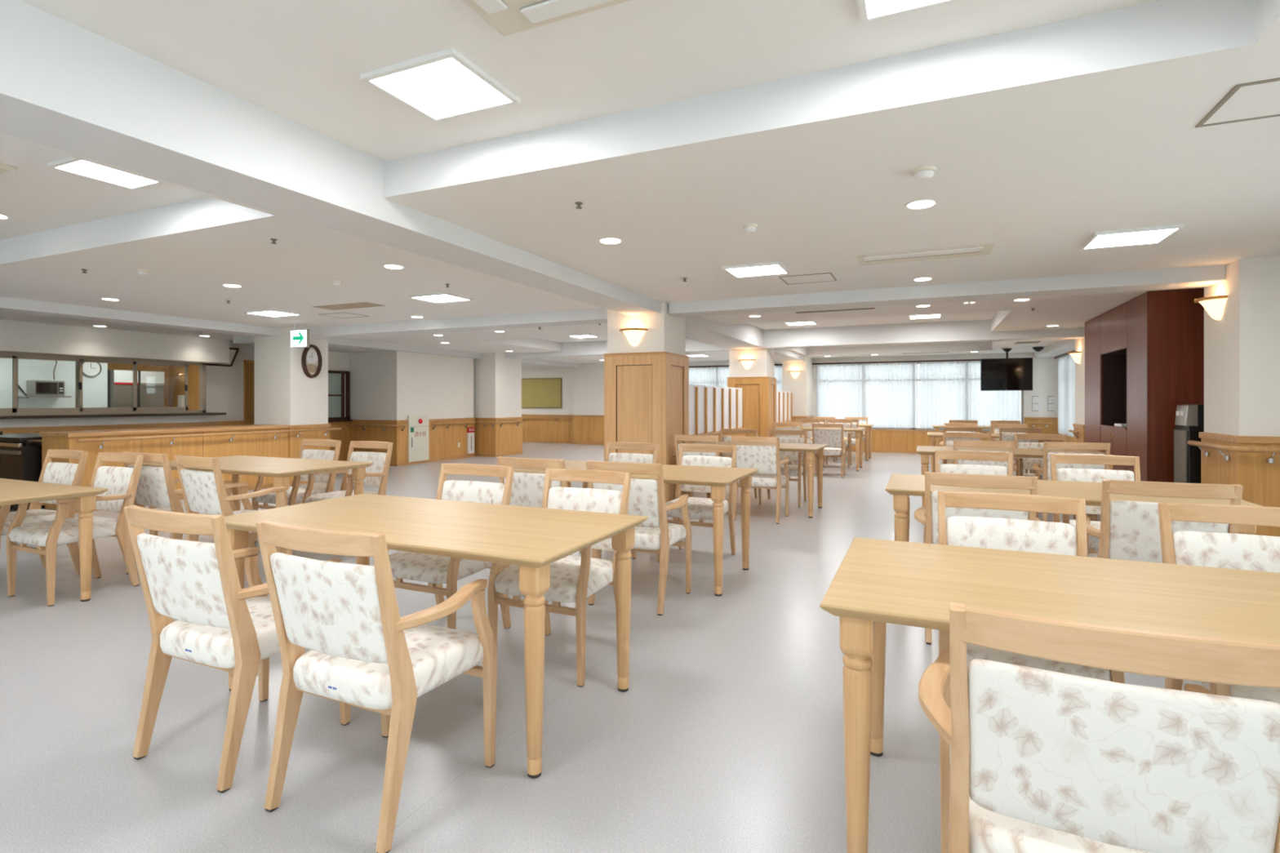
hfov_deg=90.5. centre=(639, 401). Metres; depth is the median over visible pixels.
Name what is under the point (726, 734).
floor
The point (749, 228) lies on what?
smoke detector
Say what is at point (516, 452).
trim
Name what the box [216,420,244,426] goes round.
trim
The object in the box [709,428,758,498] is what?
armchair
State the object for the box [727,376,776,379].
trim
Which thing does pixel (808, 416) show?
trim
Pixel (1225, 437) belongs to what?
trim
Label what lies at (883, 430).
trim
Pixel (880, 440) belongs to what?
trim
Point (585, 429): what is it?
trim
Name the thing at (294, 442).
wainscoting
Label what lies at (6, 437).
shelf
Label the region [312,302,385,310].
air vent
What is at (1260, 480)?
wainscoting
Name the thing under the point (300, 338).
direction sign
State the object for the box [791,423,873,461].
dining table
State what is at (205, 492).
armchair
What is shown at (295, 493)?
armchair
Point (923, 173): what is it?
smoke detector
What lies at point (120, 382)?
refrigerator
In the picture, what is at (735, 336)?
beam
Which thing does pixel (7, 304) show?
trim
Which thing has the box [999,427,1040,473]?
armchair
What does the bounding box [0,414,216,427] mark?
wall
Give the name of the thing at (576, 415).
trim
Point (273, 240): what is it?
sprinkler head
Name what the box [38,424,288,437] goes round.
countertop
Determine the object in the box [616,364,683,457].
trim
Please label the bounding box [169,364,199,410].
wall
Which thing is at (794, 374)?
wall sconce
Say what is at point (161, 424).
trim
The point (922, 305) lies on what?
recessed light
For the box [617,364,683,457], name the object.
panel
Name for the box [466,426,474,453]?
box
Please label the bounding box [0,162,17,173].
air conditioner
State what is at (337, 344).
trim
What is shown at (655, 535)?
armchair
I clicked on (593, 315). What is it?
trim
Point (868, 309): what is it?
air slot
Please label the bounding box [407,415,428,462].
cabinet
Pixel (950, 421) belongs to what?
armchair
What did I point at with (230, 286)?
diffuser
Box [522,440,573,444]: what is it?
trim
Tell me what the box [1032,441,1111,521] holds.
armchair
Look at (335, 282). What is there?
smoke detector
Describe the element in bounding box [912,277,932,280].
recessed light
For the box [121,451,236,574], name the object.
armchair
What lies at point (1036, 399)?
notice
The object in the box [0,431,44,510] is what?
station
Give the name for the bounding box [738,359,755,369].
wall sconce
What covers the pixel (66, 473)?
armchair
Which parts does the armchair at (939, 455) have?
leg, rail, backrest, leg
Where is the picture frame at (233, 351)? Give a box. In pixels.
[206,347,239,366]
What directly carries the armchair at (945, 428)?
on the floor
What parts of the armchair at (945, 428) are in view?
backrest, rail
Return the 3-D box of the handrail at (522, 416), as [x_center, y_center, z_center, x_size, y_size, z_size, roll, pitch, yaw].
[-3.054,0.496,18.061,2.650,0.115,0.097,0,0,24]
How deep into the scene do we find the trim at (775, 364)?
16.11 m
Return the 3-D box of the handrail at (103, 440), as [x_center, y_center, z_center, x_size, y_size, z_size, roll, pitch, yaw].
[-5.195,0.451,8.064,0.113,0.115,3.234,0,0,24]
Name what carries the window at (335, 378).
in the wall at (337, 361)
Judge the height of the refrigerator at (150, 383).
1.680 m
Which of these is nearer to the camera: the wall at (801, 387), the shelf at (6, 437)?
the shelf at (6, 437)
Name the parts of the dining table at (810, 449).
leg, leg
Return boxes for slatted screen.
[688,384,746,492]
[776,391,794,427]
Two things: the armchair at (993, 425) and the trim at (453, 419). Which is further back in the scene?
the trim at (453, 419)
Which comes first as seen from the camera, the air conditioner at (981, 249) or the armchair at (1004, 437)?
the air conditioner at (981, 249)
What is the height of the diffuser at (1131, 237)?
0.012 m
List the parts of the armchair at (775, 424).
rail, backrest, leg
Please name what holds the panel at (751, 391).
attached to the column at (764, 364)
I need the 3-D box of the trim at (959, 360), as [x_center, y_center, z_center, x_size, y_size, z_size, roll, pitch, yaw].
[6.103,-0.892,14.201,4.380,0.035,0.030,0,0,24]
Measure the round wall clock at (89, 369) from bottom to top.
0.300 m
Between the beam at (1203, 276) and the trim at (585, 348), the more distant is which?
the trim at (585, 348)
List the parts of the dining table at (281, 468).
leg, leg, leg, leg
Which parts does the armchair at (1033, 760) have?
armrest, leg, leg, seat, rail, backrest, armrest, leg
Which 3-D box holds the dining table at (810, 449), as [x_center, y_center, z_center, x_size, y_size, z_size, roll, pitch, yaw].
[1.268,0.825,6.960,1.439,0.700,0.799,0,0,24]
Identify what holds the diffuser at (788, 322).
attached to the recessed light at (799, 322)
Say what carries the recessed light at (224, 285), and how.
in the ceiling
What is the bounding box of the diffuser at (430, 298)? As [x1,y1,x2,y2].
[413,294,465,302]
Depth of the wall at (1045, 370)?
13.45 m
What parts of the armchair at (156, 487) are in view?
leg, rail, backrest, leg, armrest, seat, armrest, leg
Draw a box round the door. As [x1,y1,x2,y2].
[243,360,254,425]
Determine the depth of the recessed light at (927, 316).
8.96 m
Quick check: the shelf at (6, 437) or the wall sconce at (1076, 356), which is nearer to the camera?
the shelf at (6, 437)
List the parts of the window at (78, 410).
sash, sash, sash, sash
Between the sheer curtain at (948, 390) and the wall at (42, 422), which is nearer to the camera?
the wall at (42, 422)
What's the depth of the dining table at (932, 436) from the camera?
9.07 m
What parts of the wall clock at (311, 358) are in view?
panel, panel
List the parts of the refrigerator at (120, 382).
header panel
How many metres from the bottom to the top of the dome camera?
0.090 m
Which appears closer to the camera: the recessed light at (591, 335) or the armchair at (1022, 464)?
the armchair at (1022, 464)
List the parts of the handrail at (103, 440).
rail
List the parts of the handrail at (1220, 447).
rail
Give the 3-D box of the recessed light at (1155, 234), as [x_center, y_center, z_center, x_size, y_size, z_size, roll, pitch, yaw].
[3.053,-1.023,3.963,0.434,0.020,0.414,0,0,24]
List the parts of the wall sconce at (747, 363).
lamp shade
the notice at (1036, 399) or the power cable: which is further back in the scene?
the notice at (1036, 399)
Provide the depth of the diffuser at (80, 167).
3.35 m
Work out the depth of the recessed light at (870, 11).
1.93 m
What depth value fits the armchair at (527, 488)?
3.80 m
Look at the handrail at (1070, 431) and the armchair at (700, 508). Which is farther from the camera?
the handrail at (1070, 431)
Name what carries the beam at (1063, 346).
attached to the wall at (1079, 343)
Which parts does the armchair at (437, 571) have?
seat, leg, leg, backrest, rail, leg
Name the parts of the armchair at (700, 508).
leg, leg, seat, backrest, rail, leg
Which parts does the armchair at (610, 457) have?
leg, leg, backrest, rail, leg, leg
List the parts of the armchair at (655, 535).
leg, rail, backrest, seat, leg, armrest, leg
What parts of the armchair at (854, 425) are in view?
rail, seat, backrest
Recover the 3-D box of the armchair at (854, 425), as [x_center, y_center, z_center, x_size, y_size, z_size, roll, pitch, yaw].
[4.068,0.757,12.448,0.568,0.835,0.533,0,0,24]
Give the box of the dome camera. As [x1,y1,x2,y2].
[1031,346,1044,351]
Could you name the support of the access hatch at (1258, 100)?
attached to the ceiling
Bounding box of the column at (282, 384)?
[254,327,328,425]
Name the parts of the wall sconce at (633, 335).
lamp shade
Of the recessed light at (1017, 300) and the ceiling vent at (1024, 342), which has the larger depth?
the ceiling vent at (1024, 342)
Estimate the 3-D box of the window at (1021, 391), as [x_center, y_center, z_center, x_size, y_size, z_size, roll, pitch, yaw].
[6.220,-0.120,14.412,4.300,1.530,0.070,0,0,24]
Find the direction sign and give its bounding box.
[290,322,309,348]
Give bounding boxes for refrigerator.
[107,369,137,407]
[137,370,164,407]
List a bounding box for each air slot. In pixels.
[795,307,876,315]
[902,351,948,354]
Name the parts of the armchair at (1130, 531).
leg, seat, armrest, leg, backrest, rail, leg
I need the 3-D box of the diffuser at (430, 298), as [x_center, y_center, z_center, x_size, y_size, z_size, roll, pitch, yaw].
[-1.968,-1.025,6.269,0.420,0.012,0.350,0,0,24]
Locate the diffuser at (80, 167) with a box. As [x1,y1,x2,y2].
[57,160,155,186]
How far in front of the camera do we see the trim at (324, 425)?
9.11 m
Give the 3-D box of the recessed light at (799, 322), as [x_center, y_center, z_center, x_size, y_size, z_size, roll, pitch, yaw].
[2.482,-1.206,9.764,0.444,0.020,0.394,0,0,24]
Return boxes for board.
[521,377,561,408]
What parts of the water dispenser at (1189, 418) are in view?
panel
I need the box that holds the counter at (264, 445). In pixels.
[38,424,288,513]
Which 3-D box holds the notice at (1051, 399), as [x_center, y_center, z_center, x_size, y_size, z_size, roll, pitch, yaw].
[8.606,0.045,13.232,0.180,0.340,0.008,0,0,24]
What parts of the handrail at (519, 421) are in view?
rail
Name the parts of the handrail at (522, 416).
rail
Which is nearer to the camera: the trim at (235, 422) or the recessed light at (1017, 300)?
the recessed light at (1017, 300)
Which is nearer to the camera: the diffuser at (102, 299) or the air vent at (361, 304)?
the diffuser at (102, 299)
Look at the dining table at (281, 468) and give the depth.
4.75 m
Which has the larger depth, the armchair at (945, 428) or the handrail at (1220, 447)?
the armchair at (945, 428)
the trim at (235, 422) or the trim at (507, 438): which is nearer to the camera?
the trim at (235, 422)
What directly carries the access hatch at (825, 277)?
attached to the ceiling
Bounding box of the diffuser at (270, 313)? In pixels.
[249,311,294,316]
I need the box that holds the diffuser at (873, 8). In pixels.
[865,0,938,17]
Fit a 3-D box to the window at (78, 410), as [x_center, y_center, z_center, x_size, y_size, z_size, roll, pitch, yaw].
[-9.272,-0.220,5.614,0.085,0.810,10.460,0,0,24]
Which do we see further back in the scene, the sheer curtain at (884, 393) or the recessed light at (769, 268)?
the sheer curtain at (884, 393)
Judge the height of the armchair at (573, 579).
0.835 m
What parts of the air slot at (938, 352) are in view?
panel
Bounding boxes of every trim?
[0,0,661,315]
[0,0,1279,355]
[0,296,279,337]
[0,350,227,364]
[0,422,217,431]
[2,424,217,440]
[107,363,169,407]
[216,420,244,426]
[233,335,579,368]
[288,423,330,429]
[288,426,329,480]
[289,480,316,485]
[296,307,607,339]
[328,421,349,461]
[348,417,475,422]
[349,420,474,462]
[389,453,475,466]
[474,417,523,420]
[474,419,522,454]
[475,450,523,457]
[505,337,728,358]
[521,414,573,416]
[522,416,573,441]
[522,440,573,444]
[573,414,604,417]
[573,416,604,443]
[573,441,604,444]
[604,351,688,358]
[604,354,688,502]
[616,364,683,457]
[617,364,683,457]
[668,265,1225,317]
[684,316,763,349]
[688,364,782,367]
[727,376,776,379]
[727,377,776,436]
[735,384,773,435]
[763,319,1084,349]
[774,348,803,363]
[792,415,813,418]
[792,417,813,423]
[812,359,980,364]
[846,431,988,450]
[846,448,918,453]
[871,429,990,433]
[1023,417,1057,419]
[1023,419,1060,441]
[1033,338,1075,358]
[1053,350,1075,359]
[1061,435,1073,449]
[1072,423,1084,428]
[1073,426,1084,442]
[1199,431,1279,444]
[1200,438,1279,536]
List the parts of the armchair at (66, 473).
leg, seat, leg, backrest, rail, leg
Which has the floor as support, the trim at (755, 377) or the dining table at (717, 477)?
the dining table at (717, 477)
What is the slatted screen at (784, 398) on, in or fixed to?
on the floor
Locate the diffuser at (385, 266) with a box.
[384,265,402,268]
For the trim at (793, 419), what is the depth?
14.45 m
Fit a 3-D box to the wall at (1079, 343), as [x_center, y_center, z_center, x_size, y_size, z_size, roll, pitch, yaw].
[6.819,0.046,9.124,0.820,2.258,0.630,0,0,24]
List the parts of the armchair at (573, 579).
leg, leg, seat, leg, backrest, rail, leg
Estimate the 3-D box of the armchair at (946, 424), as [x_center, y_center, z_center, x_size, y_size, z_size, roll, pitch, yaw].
[4.904,0.757,9.667,0.568,0.835,0.533,0,0,24]
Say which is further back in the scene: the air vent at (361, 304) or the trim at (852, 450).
the trim at (852, 450)
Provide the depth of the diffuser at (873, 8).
1.93 m
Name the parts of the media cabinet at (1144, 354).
door, door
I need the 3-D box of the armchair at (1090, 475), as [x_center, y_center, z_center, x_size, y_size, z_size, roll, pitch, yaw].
[2.783,0.757,3.812,0.568,0.835,0.533,0,0,24]
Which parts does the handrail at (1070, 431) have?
rail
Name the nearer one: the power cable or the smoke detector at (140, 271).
the smoke detector at (140, 271)
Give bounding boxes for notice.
[1031,395,1041,411]
[1047,395,1057,411]
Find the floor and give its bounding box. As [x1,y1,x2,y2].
[0,442,1204,852]
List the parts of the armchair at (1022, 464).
leg, armrest, leg, seat, rail, backrest, leg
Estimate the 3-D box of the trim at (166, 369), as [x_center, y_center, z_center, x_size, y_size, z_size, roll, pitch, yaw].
[-9.339,0.075,11.655,0.020,2.200,1.270,0,0,24]
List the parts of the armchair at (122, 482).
leg, leg, seat, armrest, leg, backrest, rail, leg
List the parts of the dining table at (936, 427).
leg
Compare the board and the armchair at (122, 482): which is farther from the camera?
the board
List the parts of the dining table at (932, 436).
leg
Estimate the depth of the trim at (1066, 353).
12.33 m
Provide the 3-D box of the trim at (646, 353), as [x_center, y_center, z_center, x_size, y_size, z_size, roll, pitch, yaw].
[0.079,-0.500,7.011,0.718,0.030,0.696,0,0,24]
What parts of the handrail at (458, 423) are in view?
rail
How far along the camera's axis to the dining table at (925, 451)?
6.08 m
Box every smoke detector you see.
[136,268,151,275]
[330,280,342,286]
[743,223,757,233]
[911,165,936,181]
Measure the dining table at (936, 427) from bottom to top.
0.700 m
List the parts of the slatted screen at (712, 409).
white panel, white panel, white panel, white panel, white panel, white panel, white panel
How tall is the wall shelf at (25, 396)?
0.238 m
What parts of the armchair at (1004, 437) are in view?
leg, backrest, rail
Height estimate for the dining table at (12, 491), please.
0.655 m
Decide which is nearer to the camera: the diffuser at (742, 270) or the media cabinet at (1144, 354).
the diffuser at (742, 270)
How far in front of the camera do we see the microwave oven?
9.87 m
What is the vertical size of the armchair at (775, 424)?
0.835 m
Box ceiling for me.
[0,0,1279,363]
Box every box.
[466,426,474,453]
[1114,423,1126,426]
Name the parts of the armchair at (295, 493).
leg, seat, leg, leg, backrest, rail, leg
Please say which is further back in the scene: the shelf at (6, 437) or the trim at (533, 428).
the trim at (533, 428)
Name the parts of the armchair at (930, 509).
armrest, leg, leg, backrest, rail, leg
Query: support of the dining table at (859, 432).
on the floor
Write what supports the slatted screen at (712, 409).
on the floor
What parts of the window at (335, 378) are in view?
pane, sill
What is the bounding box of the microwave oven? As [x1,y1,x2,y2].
[26,380,64,395]
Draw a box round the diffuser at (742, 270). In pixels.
[727,264,786,276]
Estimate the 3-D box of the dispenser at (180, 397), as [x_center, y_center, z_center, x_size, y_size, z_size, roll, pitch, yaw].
[-8.653,0.005,11.989,0.140,0.240,0.100,0,0,24]
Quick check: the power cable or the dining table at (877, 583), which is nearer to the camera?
the dining table at (877, 583)
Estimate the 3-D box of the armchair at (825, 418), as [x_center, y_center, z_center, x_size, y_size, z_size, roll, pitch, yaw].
[3.954,0.757,13.709,0.568,0.835,0.533,0,0,24]
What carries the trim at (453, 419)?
attached to the wall at (388, 385)
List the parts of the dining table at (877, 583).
leg, leg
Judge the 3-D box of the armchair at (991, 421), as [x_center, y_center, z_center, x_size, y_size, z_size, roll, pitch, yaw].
[6.593,0.757,11.480,0.568,0.835,0.533,0,0,24]
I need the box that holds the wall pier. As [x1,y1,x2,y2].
[573,363,604,415]
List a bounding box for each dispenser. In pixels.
[177,395,184,407]
[1173,404,1204,483]
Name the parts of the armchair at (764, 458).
leg, rail, backrest, seat, leg, armrest, leg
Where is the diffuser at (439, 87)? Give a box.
[371,57,510,118]
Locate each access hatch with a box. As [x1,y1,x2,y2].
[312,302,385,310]
[317,312,369,318]
[778,272,836,284]
[1195,77,1279,128]
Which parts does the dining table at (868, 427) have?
leg, leg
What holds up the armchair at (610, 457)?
on the floor
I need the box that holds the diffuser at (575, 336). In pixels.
[573,335,595,337]
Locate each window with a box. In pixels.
[0,351,206,416]
[328,370,352,422]
[822,360,1023,431]
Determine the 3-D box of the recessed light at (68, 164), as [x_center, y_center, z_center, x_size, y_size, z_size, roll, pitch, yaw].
[-2.747,-1.206,3.322,0.434,0.020,0.389,0,0,24]
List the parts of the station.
rail, steel rail, rail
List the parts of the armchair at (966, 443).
leg, backrest, rail, leg, armrest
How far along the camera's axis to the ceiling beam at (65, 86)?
2.48 m
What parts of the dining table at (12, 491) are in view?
leg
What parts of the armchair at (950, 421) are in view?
rail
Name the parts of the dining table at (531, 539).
leg, leg, leg, leg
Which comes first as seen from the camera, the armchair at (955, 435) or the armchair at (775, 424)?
the armchair at (955, 435)
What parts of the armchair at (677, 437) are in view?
leg, rail, backrest, leg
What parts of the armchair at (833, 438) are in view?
leg, leg, rail, backrest, seat, leg, leg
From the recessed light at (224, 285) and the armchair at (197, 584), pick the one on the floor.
the armchair at (197, 584)
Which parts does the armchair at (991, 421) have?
leg, rail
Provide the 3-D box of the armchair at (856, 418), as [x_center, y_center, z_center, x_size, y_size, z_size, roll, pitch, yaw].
[4.566,0.757,13.435,0.568,0.835,0.533,0,0,24]
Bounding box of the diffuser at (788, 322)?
[787,321,815,324]
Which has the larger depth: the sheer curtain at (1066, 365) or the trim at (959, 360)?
the trim at (959, 360)
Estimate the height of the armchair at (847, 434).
0.835 m
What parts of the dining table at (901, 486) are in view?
leg, leg, leg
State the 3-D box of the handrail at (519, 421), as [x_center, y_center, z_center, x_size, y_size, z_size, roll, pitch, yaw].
[-3.036,0.486,13.796,0.532,0.115,1.007,0,0,24]
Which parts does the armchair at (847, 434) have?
rail, seat, backrest, leg, leg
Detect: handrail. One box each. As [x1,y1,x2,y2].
[76,427,341,448]
[347,424,408,431]
[431,422,475,429]
[475,420,524,426]
[521,416,573,421]
[1026,422,1053,426]
[1068,430,1079,438]
[1186,440,1279,462]
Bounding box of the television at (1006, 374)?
[980,348,1032,391]
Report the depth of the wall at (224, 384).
10.84 m
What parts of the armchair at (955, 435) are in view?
leg, backrest, rail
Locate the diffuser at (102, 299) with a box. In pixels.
[102,298,118,300]
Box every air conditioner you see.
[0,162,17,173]
[462,0,630,35]
[856,243,994,265]
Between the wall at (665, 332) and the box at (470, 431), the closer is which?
the wall at (665, 332)
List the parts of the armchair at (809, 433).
backrest, rail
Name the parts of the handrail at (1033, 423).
rail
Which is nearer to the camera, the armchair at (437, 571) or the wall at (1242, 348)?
the armchair at (437, 571)
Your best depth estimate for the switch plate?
9.02 m
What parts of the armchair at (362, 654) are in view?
leg, rail, backrest, leg, seat, leg, armrest, leg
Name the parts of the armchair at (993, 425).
leg, rail, backrest, leg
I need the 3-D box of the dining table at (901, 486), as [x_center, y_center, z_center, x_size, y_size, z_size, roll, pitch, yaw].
[2.225,0.825,3.485,1.599,0.700,0.799,0,0,24]
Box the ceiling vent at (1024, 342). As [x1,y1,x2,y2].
[1014,341,1040,343]
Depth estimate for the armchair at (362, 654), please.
1.74 m
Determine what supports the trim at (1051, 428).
attached to the wall at (1045, 370)
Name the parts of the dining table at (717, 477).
leg, leg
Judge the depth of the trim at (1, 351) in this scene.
9.02 m
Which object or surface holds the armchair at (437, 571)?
on the floor
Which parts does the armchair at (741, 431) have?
leg, backrest, rail, leg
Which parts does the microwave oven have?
door, control panel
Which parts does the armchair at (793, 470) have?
leg, leg, rail, seat, backrest, leg, leg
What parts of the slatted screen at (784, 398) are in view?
white panel, white panel, white panel, white panel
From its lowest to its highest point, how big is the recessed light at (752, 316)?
0.006 m
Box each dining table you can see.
[0,478,108,601]
[142,455,373,554]
[223,493,648,778]
[513,460,759,595]
[688,441,827,518]
[780,426,866,471]
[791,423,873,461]
[819,537,1279,852]
[884,473,1261,542]
[915,445,1113,520]
[927,431,1055,473]
[932,425,1028,446]
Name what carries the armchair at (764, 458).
on the floor
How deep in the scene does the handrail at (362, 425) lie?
11.58 m
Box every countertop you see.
[0,412,226,418]
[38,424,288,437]
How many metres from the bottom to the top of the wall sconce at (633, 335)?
0.182 m
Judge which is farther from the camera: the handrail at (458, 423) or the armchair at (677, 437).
the handrail at (458, 423)
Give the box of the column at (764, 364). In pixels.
[728,347,774,377]
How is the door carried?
in the wall at (224, 384)
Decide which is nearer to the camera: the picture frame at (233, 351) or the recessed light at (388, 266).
the recessed light at (388, 266)
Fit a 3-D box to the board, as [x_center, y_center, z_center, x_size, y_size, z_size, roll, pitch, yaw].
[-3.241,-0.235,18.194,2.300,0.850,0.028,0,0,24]
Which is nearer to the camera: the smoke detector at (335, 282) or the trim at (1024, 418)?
the smoke detector at (335, 282)
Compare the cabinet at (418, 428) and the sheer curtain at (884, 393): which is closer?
the cabinet at (418, 428)
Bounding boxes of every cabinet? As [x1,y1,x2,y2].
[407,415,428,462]
[1084,288,1204,482]
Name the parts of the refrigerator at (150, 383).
header panel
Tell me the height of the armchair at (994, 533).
0.835 m
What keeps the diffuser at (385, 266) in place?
attached to the recessed light at (388, 266)
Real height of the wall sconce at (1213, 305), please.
0.174 m
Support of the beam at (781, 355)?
attached to the wall at (801, 387)
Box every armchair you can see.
[0,449,88,574]
[5,452,143,606]
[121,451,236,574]
[124,504,351,793]
[174,454,292,555]
[251,439,341,542]
[255,520,497,852]
[302,440,393,503]
[387,463,514,629]
[487,468,631,687]
[497,456,601,568]
[579,441,658,559]
[585,460,691,615]
[657,444,737,562]
[674,434,730,497]
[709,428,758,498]
[731,435,789,524]
[758,429,807,506]
[773,422,807,471]
[790,418,819,464]
[800,418,828,461]
[810,422,847,478]
[813,417,835,423]
[822,419,853,466]
[833,418,858,462]
[844,417,867,457]
[914,471,1040,644]
[918,602,1279,852]
[934,450,1013,475]
[937,491,1124,772]
[938,426,982,463]
[941,422,982,440]
[942,432,991,463]
[946,440,1017,471]
[949,419,978,432]
[986,420,1020,440]
[991,423,1032,473]
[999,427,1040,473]
[1013,433,1075,519]
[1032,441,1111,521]
[1049,453,1140,554]
[1085,479,1242,563]
[1157,502,1279,703]
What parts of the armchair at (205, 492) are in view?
leg, rail, backrest, leg, seat, armrest, leg, armrest, leg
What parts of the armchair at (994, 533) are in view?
leg, leg, rail, backrest, seat, leg, leg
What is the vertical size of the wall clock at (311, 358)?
0.490 m
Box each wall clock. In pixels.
[82,361,102,377]
[301,344,322,377]
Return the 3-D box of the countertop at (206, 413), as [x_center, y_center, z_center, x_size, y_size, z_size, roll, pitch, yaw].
[-9.137,0.203,5.641,0.390,0.035,10.620,0,0,24]
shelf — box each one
[0,432,41,440]
[17,384,71,398]
[1099,424,1126,430]
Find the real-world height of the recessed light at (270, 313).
0.020 m
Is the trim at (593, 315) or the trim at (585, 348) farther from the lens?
the trim at (585, 348)
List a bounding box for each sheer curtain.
[688,365,782,391]
[815,362,917,428]
[919,360,1020,429]
[1057,355,1075,436]
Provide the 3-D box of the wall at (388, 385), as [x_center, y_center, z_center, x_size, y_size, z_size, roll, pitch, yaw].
[-4.519,0.071,12.727,1.200,2.208,2.150,0,0,24]
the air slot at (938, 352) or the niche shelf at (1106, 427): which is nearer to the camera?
the niche shelf at (1106, 427)
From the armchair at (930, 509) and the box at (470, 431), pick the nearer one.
the armchair at (930, 509)
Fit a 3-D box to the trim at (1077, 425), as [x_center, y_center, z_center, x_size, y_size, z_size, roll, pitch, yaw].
[6.807,0.360,9.126,0.848,0.050,0.679,0,0,24]
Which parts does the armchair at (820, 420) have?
rail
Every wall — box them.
[0,358,107,408]
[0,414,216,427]
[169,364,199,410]
[206,341,254,421]
[328,351,348,417]
[348,351,473,420]
[473,352,521,417]
[521,367,573,414]
[607,302,684,355]
[688,352,1060,430]
[782,355,813,416]
[1075,337,1084,425]
[1204,255,1279,436]
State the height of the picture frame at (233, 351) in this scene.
0.313 m
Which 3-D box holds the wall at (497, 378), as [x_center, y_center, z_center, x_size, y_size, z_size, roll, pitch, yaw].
[-4.656,0.071,14.608,3.950,2.208,0.950,0,0,24]
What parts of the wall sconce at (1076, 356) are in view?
lamp shade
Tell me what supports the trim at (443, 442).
attached to the wall at (388, 385)
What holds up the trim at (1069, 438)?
attached to the wall
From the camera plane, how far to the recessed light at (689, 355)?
14.08 m
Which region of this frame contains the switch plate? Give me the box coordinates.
[268,407,271,415]
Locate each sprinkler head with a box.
[270,238,277,244]
[574,201,582,208]
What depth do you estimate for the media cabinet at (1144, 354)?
5.95 m
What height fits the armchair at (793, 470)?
0.835 m
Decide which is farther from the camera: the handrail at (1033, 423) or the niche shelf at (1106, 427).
the handrail at (1033, 423)
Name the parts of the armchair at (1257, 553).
leg, leg, rail, backrest, seat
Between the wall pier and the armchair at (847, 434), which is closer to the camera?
the armchair at (847, 434)
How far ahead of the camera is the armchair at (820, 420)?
12.45 m
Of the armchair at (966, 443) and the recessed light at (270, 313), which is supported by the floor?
the armchair at (966, 443)
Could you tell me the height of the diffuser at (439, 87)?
0.012 m
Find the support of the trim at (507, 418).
attached to the wall at (497, 378)
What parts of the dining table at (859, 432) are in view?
leg, leg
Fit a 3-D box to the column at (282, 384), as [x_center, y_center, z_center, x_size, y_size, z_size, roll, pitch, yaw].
[-5.113,0.046,9.306,0.755,2.258,0.620,0,0,24]
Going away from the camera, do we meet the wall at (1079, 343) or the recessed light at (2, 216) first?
the recessed light at (2, 216)
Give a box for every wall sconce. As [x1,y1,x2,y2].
[619,327,648,346]
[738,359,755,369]
[788,370,801,378]
[1066,351,1081,363]
[1194,294,1227,319]
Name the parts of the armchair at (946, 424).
rail, backrest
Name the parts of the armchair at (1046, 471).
leg, armrest, leg, backrest, rail, leg, leg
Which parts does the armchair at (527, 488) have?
leg, rail, backrest, leg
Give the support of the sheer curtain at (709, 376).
hanging from the wall at (801, 387)
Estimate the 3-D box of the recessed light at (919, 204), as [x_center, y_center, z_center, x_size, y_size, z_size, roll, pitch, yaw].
[1.471,-1.030,3.318,0.156,0.006,0.156,0,0,24]
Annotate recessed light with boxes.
[0,213,9,218]
[47,156,163,190]
[100,297,119,301]
[222,284,242,287]
[244,308,302,316]
[360,47,519,122]
[382,264,404,269]
[408,292,472,302]
[570,334,599,337]
[598,237,622,244]
[685,354,709,356]
[722,261,790,278]
[748,315,760,317]
[783,320,817,325]
[857,0,964,24]
[905,199,937,208]
[908,314,942,319]
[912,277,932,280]
[915,304,930,306]
[1013,298,1031,301]
[1079,223,1184,249]
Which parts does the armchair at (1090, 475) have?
leg, leg, seat, rail, backrest, leg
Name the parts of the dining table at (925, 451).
leg, leg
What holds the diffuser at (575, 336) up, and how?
attached to the recessed light at (591, 335)
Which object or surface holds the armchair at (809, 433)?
on the floor
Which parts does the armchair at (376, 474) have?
leg, armrest, seat, leg, leg, backrest, armrest, rail, leg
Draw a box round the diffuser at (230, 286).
[223,284,240,287]
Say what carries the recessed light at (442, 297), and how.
in the ceiling
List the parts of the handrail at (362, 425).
rail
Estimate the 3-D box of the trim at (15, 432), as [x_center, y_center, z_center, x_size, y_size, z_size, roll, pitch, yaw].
[-9.225,0.780,5.506,0.020,0.790,10.900,0,0,24]
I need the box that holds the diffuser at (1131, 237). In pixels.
[1085,228,1176,248]
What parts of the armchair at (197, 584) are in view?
leg, rail, backrest, seat, leg, armrest, leg, armrest, leg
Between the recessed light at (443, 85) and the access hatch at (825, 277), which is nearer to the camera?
the recessed light at (443, 85)
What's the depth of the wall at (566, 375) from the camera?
17.80 m
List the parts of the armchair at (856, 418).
rail, backrest, leg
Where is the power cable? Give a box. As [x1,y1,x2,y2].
[53,360,57,379]
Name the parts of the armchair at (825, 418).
rail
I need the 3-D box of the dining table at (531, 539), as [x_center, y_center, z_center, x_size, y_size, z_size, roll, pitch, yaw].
[-0.859,0.825,2.582,1.599,0.700,0.799,0,0,24]
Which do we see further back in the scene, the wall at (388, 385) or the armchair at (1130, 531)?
the wall at (388, 385)
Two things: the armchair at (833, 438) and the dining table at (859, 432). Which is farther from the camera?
the dining table at (859, 432)
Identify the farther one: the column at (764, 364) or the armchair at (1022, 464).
the column at (764, 364)
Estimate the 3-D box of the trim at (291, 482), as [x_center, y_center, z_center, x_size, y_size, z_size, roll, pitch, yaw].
[-5.113,1.145,9.306,0.801,0.060,0.666,0,0,24]
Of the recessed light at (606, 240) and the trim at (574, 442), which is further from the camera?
the trim at (574, 442)

